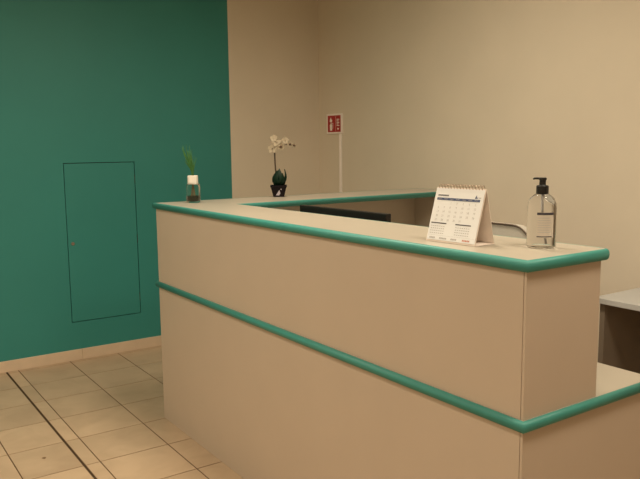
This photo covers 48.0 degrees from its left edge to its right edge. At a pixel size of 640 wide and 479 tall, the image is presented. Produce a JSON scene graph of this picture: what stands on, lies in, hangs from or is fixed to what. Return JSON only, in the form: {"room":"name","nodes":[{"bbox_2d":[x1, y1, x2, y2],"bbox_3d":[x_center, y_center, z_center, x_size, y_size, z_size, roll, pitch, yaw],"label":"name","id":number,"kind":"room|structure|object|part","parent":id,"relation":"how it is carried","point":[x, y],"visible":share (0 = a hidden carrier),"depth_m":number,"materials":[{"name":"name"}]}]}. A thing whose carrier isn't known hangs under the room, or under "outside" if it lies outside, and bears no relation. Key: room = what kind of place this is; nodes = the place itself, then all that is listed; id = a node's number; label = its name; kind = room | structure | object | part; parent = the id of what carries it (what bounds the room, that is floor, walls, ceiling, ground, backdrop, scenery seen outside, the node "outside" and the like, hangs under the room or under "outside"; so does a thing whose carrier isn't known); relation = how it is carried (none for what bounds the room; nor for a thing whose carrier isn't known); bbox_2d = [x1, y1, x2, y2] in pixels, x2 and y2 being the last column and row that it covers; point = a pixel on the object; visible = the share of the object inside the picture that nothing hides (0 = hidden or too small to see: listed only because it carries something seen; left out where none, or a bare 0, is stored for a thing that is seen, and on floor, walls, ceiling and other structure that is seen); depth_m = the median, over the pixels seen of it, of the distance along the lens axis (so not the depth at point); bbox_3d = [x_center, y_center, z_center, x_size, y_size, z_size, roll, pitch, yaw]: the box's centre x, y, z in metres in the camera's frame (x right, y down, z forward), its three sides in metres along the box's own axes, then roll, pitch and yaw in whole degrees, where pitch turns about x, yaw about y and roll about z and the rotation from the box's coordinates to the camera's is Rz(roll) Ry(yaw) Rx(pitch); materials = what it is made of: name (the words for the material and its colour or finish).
{"room":"reception area","nodes":[
{"label":"reception area","id":0,"kind":"room"},
{"bbox_2d":[0,346,243,478],"bbox_3d":[-0.275,1.351,1.069,6.145,0.100,7.916,-6,9,-34],"label":"floor","id":1,"kind":"structure","parent":0,"point":[100,417],"depth_m":3.71,"materials":[{"name":"brown tile"}]},
{"bbox_2d":[152,188,639,478],"bbox_3d":[0.573,0.425,3.290,1.816,1.144,2.401,-6,9,-34],"label":"reception desk","id":2,"kind":"object","parent":1,"relation":"on","point":[296,344],"depth_m":2.29,"materials":[{"name":"beige laminate"}]},
{"bbox_2d":[182,145,200,202],"bbox_3d":[-0.652,-0.334,3.651,0.080,0.292,0.069,-1,7,1],"label":"potted plant","id":3,"kind":"object","parent":2,"relation":"on","point":[192,187],"visible":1,"depth_m":3.63,"materials":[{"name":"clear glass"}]},
{"bbox_2d":[268,134,295,196],"bbox_3d":[-0.210,-0.414,4.022,0.159,0.346,0.092,-1,7,-2],"label":"potted orchid","id":4,"kind":"object","parent":2,"relation":"on","point":[278,189],"visible":1,"depth_m":4.00,"materials":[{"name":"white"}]},
{"bbox_3d":[-0.264,-0.507,3.993,0.053,0.051,0.007,1,8,9],"label":"flower","id":5,"kind":"part","parent":4,"relation":"part of","materials":[{"name":"beige plant"}]},
{"bbox_3d":[-0.257,-0.564,3.990,0.042,0.038,0.012,0,7,3],"label":"flower","id":6,"kind":"part","parent":4,"relation":"part of","materials":[{"name":"beige plant"}]},
{"bbox_3d":[-0.240,-0.539,3.989,0.051,0.047,0.016,-1,7,-2],"label":"flower","id":7,"kind":"part","parent":4,"relation":"part of","materials":[{"name":"beige plant"}]},
{"bbox_3d":[-0.232,-0.274,4.040,0.092,0.064,0.092,-1,7,-2],"label":"pot","id":8,"kind":"part","parent":4,"relation":"part of","materials":[{"name":"black ceramic"}]},
{"bbox_3d":[-0.200,-0.413,4.020,0.111,0.236,0.009,0,7,2],"label":"stem","id":9,"kind":"part","parent":4,"relation":"part of","materials":[{"name":"green plant"}]},
{"bbox_3d":[-0.217,-0.518,3.990,0.046,0.043,0.011,-1,7,-2],"label":"flower","id":10,"kind":"part","parent":4,"relation":"part of","materials":[{"name":"beige plant"}]},
{"bbox_3d":[-0.194,-0.551,3.990,0.042,0.039,0.009,-2,8,-14],"label":"flower","id":11,"kind":"part","parent":4,"relation":"part of","materials":[{"name":"beige plant"}]},
{"bbox_3d":[-0.155,0.713,2.826,0.019,0.708,2.362,-6,9,-34],"label":"panel","id":12,"kind":"part","parent":2,"relation":"part of","materials":[{"name":"beige laminate"}]},
{"bbox_3d":[-0.161,0.146,2.753,0.019,0.378,2.362,-6,9,-34],"label":"panel","id":13,"kind":"part","parent":2,"relation":"part of","materials":[{"name":"beige laminate"}]},
{"bbox_3d":[-0.099,0.322,4.250,1.734,1.115,0.019,-6,9,-34],"label":"panel","id":14,"kind":"part","parent":2,"relation":"part of","materials":[{"name":"laminate"}]},
{"bbox_2d":[300,205,390,221],"bbox_3d":[0.094,0.076,3.118,0.200,0.418,0.600,-6,9,-36],"label":"computer monitor","id":15,"kind":"object","parent":2,"relation":"on","point":[377,216],"visible":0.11,"depth_m":3.04,"materials":[{"name":"black plastic"}]},
{"bbox_3d":[0.567,-0.127,3.218,1.816,0.030,2.401,-6,9,-34],"label":"edge trim","id":16,"kind":"part","parent":2,"relation":"part of","materials":[{"name":"teal plastic"}]},
{"bbox_2d":[159,188,604,259],"bbox_3d":[0.567,-0.128,3.218,1.793,0.028,2.378,-6,9,-34],"label":"countertop","id":17,"kind":"structure","parent":2,"relation":"on","point":[512,247],"depth_m":2.59,"materials":[{"name":"white laminate"}]},
{"bbox_3d":[0.552,0.278,3.258,1.768,0.030,2.401,-6,9,-34],"label":"edge trim","id":18,"kind":"part","parent":2,"relation":"part of","materials":[{"name":"teal plastic"}]},
{"bbox_3d":[0.715,0.266,4.617,0.025,1.115,0.330,-6,9,-34],"label":"panel","id":19,"kind":"part","parent":2,"relation":"part of","materials":[{"name":"laminate"}]},
{"bbox_2d":[426,184,493,246],"bbox_3d":[0.401,-0.075,2.066,0.084,0.166,0.182,-6,9,-38],"label":"desk calendar","id":20,"kind":"object","parent":2,"relation":"on","point":[460,216],"visible":1,"depth_m":2.04,"materials":[{"name":"white paper"}]},
{"bbox_2d":[429,194,480,241],"bbox_3d":[0.384,-0.064,2.053,0.038,0.129,0.174,-6,9,-38],"label":"print","id":21,"kind":"object","parent":20,"relation":"attached to","point":[454,217],"depth_m":2.05},
{"bbox_2d":[526,177,556,248],"bbox_3d":[0.600,-0.073,1.946,0.076,0.189,0.077,2,8,17],"label":"pump bottle","id":22,"kind":"object","parent":2,"relation":"on","point":[541,207],"visible":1,"depth_m":1.92,"materials":[{"name":"clear plastic"}]},
{"bbox_3d":[0.626,0.254,1.860,0.298,0.378,0.008,-6,9,-34],"label":"panel","id":23,"kind":"part","parent":2,"relation":"part of","materials":[{"name":"beige laminate"}]},
{"bbox_3d":[0.740,0.810,2.008,0.560,0.708,0.008,-6,9,-34],"label":"panel","id":24,"kind":"part","parent":2,"relation":"part of","materials":[{"name":"beige laminate"}]},
{"bbox_2d":[491,222,526,238],"bbox_3d":[0.619,0.471,3.150,0.518,1.087,0.515,-6,9,-34],"label":"office chair","id":25,"kind":"object","parent":1,"relation":"on","point":[502,229],"visible":0.03,"depth_m":3.06,"materials":[{"name":"grey fabric"}]},
{"bbox_2d":[598,288,639,373],"bbox_3d":[1.828,0.671,2.874,0.510,0.737,1.350,-6,9,-34],"label":"desk","id":26,"kind":"object","parent":1,"relation":"on","point":[619,322],"visible":0.39,"depth_m":3.29,"materials":[{"name":"grey laminate"}]},
{"bbox_2d":[0,0,319,361],"bbox_3d":[-2.575,-0.590,4.163,6.425,3.000,0.140,-6,9,-34],"label":"wall","id":27,"kind":"structure","parent":0,"point":[140,82],"depth_m":4.96,"materials":[{"name":"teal paint"}]},
{"bbox_2d":[0,335,161,372],"bbox_3d":[-2.522,0.869,4.287,6.132,0.074,0.011,-6,9,-34],"label":"baseboard","id":28,"kind":"structure","parent":27,"relation":"attached to","point":[90,352],"depth_m":4.88,"materials":[{"name":"beige ceramic"}]},
{"bbox_2d":[63,162,139,321],"bbox_3d":[-1.480,0.010,4.919,0.478,1.062,0.026,-6,9,-34],"label":"access hatch","id":29,"kind":"object","parent":27,"relation":"attached to","point":[100,205],"visible":1,"depth_m":4.91,"materials":[{"name":"teal paint"}]},
{"bbox_2d":[186,183,200,202],"bbox_3d":[-0.645,-0.241,3.663,0.069,0.105,0.069,-1,7,1],"label":"glass jar","id":30,"kind":"object","parent":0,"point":[192,189],"depth_m":3.63,"materials":[{"name":"clear glass"}]},
{"bbox_2d":[318,0,639,361],"bbox_3d":[2.296,-0.444,2.632,0.140,3.000,7.916,-6,9,-34],"label":"wall","id":31,"kind":"structure","parent":0,"point":[497,95],"depth_m":4.27,"materials":[{"name":"beige paint"}]},
{"bbox_2d":[327,113,342,133],"bbox_3d":[0.114,-0.906,5.634,0.011,0.156,0.204,-6,9,-34],"label":"fire extinguisher sign","id":32,"kind":"object","parent":31,"relation":"attached to","point":[334,121],"visible":1,"depth_m":5.62,"materials":[{"name":"red plastic"}]},
{"bbox_2d":[339,134,341,191],"bbox_3d":[0.165,-0.108,5.672,0.016,1.445,0.024,-6,9,-34],"label":"duct","id":33,"kind":"object","parent":31,"relation":"attached to","point":[340,135],"visible":0.44,"depth_m":5.60,"materials":[{"name":"white plastic"}]}
]}

